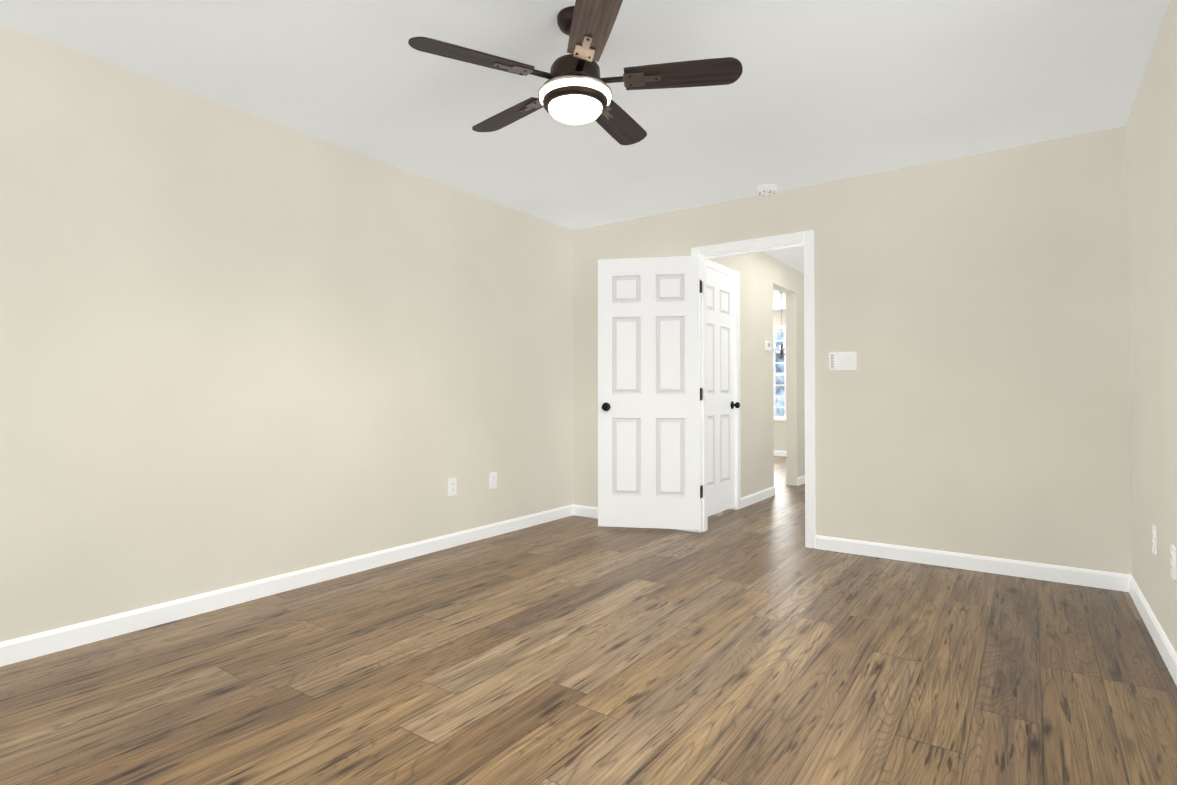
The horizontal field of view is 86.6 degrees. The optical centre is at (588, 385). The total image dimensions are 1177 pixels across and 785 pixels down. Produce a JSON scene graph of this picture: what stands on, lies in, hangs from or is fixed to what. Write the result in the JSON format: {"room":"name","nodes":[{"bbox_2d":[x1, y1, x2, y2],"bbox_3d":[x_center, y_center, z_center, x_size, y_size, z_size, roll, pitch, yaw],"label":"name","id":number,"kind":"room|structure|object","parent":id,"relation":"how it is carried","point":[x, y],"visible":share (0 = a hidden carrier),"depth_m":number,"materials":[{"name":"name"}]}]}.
{"room":"empty bedroom","nodes":[
{"label":"empty bedroom","id":0,"kind":"room"},
{"bbox_2d":[0,24,572,641],"bbox_3d":[-1.650,-0.144,3.259,0.120,2.420,5.100,-1,-1,35],"label":"wall","id":1,"kind":"structure","parent":0,"point":[238,346],"depth_m":3.04,"materials":[{"name":"paint"}]},
{"bbox_2d":[0,505,571,666],"bbox_3d":[-1.561,1.022,3.252,0.013,0.088,4.980,-1,-1,35],"label":"baseboard","id":2,"kind":"structure","parent":1,"relation":"attached to","point":[70,636],"depth_m":3.02,"materials":[{"name":"white wood"}]},
{"bbox_2d":[448,478,456,495],"bbox_3d":[-0.911,0.680,4.182,0.008,0.115,0.070,-1,-1,35],"label":"electrical outlet","id":3,"kind":"object","parent":1,"relation":"attached to","point":[452,484],"visible":1,"depth_m":4.18,"materials":[{"name":"white plastic"}]},
{"bbox_2d":[489,472,496,488],"bbox_3d":[-0.687,0.685,4.501,0.008,0.115,0.070,-1,-1,35],"label":"electrical outlet","id":4,"kind":"object","parent":1,"relation":"attached to","point":[492,480],"visible":1,"depth_m":4.50,"materials":[{"name":"white plastic"}]},
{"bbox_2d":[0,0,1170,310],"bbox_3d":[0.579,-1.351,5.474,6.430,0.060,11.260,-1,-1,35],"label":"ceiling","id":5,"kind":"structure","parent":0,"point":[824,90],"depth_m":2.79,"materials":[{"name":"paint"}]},
{"bbox_2d":[408,0,742,144],"bbox_3d":[-0.053,-1.176,2.352,1.147,0.384,1.144,-1,-1,35],"label":"ceiling fan","id":6,"kind":"object","parent":5,"relation":"hanging from","point":[575,89],"visible":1,"depth_m":2.23,"materials":[{"name":"brown wood"}]},
{"bbox_2d":[757,184,776,195],"bbox_3d":[1.205,-1.317,4.218,0.135,0.046,0.135,-1,-1,35],"label":"smoke detector","id":7,"kind":"object","parent":5,"relation":"attached to","point":[766,189],"visible":0.98,"depth_m":4.18,"materials":[{"name":"white plastic"}]},
{"bbox_2d":[773,292,785,357],"bbox_3d":[2.634,-0.823,8.508,0.284,0.905,0.250,-1,-1,35],"label":"chandelier","id":8,"kind":"object","parent":5,"relation":"hanging from","point":[782,351],"visible":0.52,"depth_m":8.49,"materials":[{"name":"grey metal"}]},
{"bbox_2d":[0,456,1176,784],"bbox_3d":[0.579,1.129,5.437,6.430,0.060,11.260,-1,-1,35],"label":"floor","id":9,"kind":"structure","parent":0,"point":[758,644],"depth_m":2.24,"materials":[{"name":"brown wood"}]},
{"bbox_2d":[709,252,804,497],"bbox_3d":[1.915,-0.095,6.508,0.120,2.420,4.080,-1,-1,35],"label":"wall","id":10,"kind":"structure","parent":0,"point":[763,275],"depth_m":6.15,"materials":[{"name":"paint"}]},
{"bbox_2d":[707,269,739,515],"bbox_3d":[1.063,0.061,5.241,0.175,2.012,0.766,-1,-1,35],"label":"hall door","id":11,"kind":"structure","parent":10,"relation":"in","point":[721,404],"depth_m":5.30,"materials":[{"name":"white wood"}]},
{"bbox_2d":[707,259,740,509],"bbox_3d":[1.045,0.039,5.259,0.137,2.113,0.896,-1,-1,35],"label":"door frame","id":12,"kind":"structure","parent":10,"relation":"attached to","point":[722,270],"depth_m":5.54,"materials":[{"name":"white wood"}]},
{"bbox_2d":[741,486,774,507],"bbox_3d":[1.621,1.062,5.957,0.013,0.088,0.930,-1,-1,35],"label":"baseboard","id":13,"kind":"structure","parent":10,"relation":"attached to","point":[748,500],"depth_m":5.92,"materials":[{"name":"white wood"}]},
{"bbox_2d":[765,341,771,350],"bbox_3d":[1.790,-0.390,6.208,0.026,0.095,0.125,-1,-1,35],"label":"thermostat","id":14,"kind":"object","parent":10,"relation":"attached to","point":[768,346],"visible":1,"depth_m":6.17,"materials":[{"name":"white plastic"}]},
{"bbox_2d":[797,475,804,485],"bbox_3d":[2.742,1.086,7.546,0.013,0.088,1.400,-1,-1,35],"label":"baseboard","id":15,"kind":"structure","parent":10,"relation":"attached to","point":[800,480],"depth_m":7.06,"materials":[{"name":"white wood"}]},
{"bbox_2d":[773,310,785,450],"bbox_3d":[3.790,-0.043,10.006,6.190,2.420,0.120,-1,-1,35],"label":"wall","id":16,"kind":"structure","parent":0,"point":[779,317],"depth_m":10.36,"materials":[{"name":"paint"}]},
{"bbox_2d":[773,325,785,420],"bbox_3d":[2.837,-0.184,10.626,1.260,1.620,0.110,-1,-1,35],"label":"window","id":17,"kind":"structure","parent":16,"relation":"in","point":[777,328],"depth_m":10.39,"materials":[{"name":"white"}]},
{"bbox_2d":[774,450,785,455],"bbox_3d":[3.752,1.122,9.935,6.190,0.088,0.013,-1,-1,35],"label":"baseboard","id":18,"kind":"structure","parent":16,"relation":"attached to","point":[776,453],"depth_m":10.34,"materials":[{"name":"white wood"}]},
{"bbox_2d":[573,126,1131,574],"bbox_3d":[1.322,-0.128,4.356,3.710,2.420,0.120,-1,-1,35],"label":"wall","id":19,"kind":"structure","parent":0,"point":[971,312],"depth_m":3.67,"materials":[{"name":"paint"}]},
{"bbox_2d":[572,504,691,530],"bbox_3d":[0.334,1.047,4.955,1.065,0.088,0.013,-1,-1,35],"label":"baseboard","id":20,"kind":"structure","parent":19,"relation":"attached to","point":[578,510],"depth_m":5.20,"materials":[{"name":"white wood"}]},
{"bbox_2d":[598,256,700,529],"bbox_3d":[0.451,0.052,4.662,0.768,2.012,0.175,0,-1,10],"label":"bedroom door","id":21,"kind":"structure","parent":19,"relation":"in","point":[649,394],"depth_m":4.64,"materials":[{"name":"white wood"}]},
{"bbox_2d":[691,230,815,548],"bbox_3d":[1.175,0.027,4.458,0.896,2.113,0.152,-1,-1,35],"label":"door frame","id":22,"kind":"structure","parent":19,"relation":"attached to","point":[805,239],"depth_m":4.23,"materials":[{"name":"white wood"}]},
{"bbox_2d":[829,352,856,370],"bbox_3d":[1.645,-0.157,4.043,0.167,0.118,0.020,-1,-1,35],"label":"intercom panel","id":23,"kind":"object","parent":19,"relation":"attached to","point":[843,361],"visible":1,"depth_m":4.04,"materials":[{"name":"white plastic"}]},
{"bbox_2d":[816,535,1123,590],"bbox_3d":[2.135,1.028,3.685,1.545,0.088,0.013,-1,-1,35],"label":"baseboard","id":24,"kind":"structure","parent":19,"relation":"attached to","point":[1047,572],"depth_m":3.60,"materials":[{"name":"white wood"}]},
{"bbox_2d":[1126,0,1176,652],"bbox_3d":[3.157,-0.138,3.637,0.120,2.420,11.260,-1,-1,35],"label":"wall","id":25,"kind":"structure","parent":0,"point":[1151,150],"depth_m":2.56,"materials":[{"name":"paint"}]},
{"bbox_2d":[1124,574,1176,685],"bbox_3d":[1.362,0.991,1.190,0.013,0.088,4.980,-1,-1,35],"label":"baseboard","id":26,"kind":"structure","parent":25,"relation":"attached to","point":[1166,650],"depth_m":2.58,"materials":[{"name":"white wood"}]},
{"bbox_2d":[1152,525,1156,555],"bbox_3d":[2.361,0.646,2.608,0.008,0.115,0.070,-1,-1,35],"label":"electrical outlet","id":27,"kind":"object","parent":25,"relation":"attached to","point":[1154,545],"visible":1,"depth_m":2.59,"materials":[{"name":"white plastic"}]},
{"bbox_2d":[1170,545,1175,579],"bbox_3d":[2.119,0.641,2.264,0.008,0.115,0.070,-1,-1,35],"label":"electrical outlet","id":28,"kind":"object","parent":25,"relation":"attached to","point":[1173,560],"visible":0.98,"depth_m":2.25,"materials":[{"name":"white plastic"}]},
{"label":"outside","id":29,"kind":"structure","parent":0,"visible":0},
{"bbox_2d":[773,332,783,415],"bbox_3d":[3.041,-0.179,10.916,1.680,2.080,0.001,-1,-1,35],"label":"sky","id":30,"kind":"structure","parent":29,"point":[779,389],"depth_m":10.74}
]}

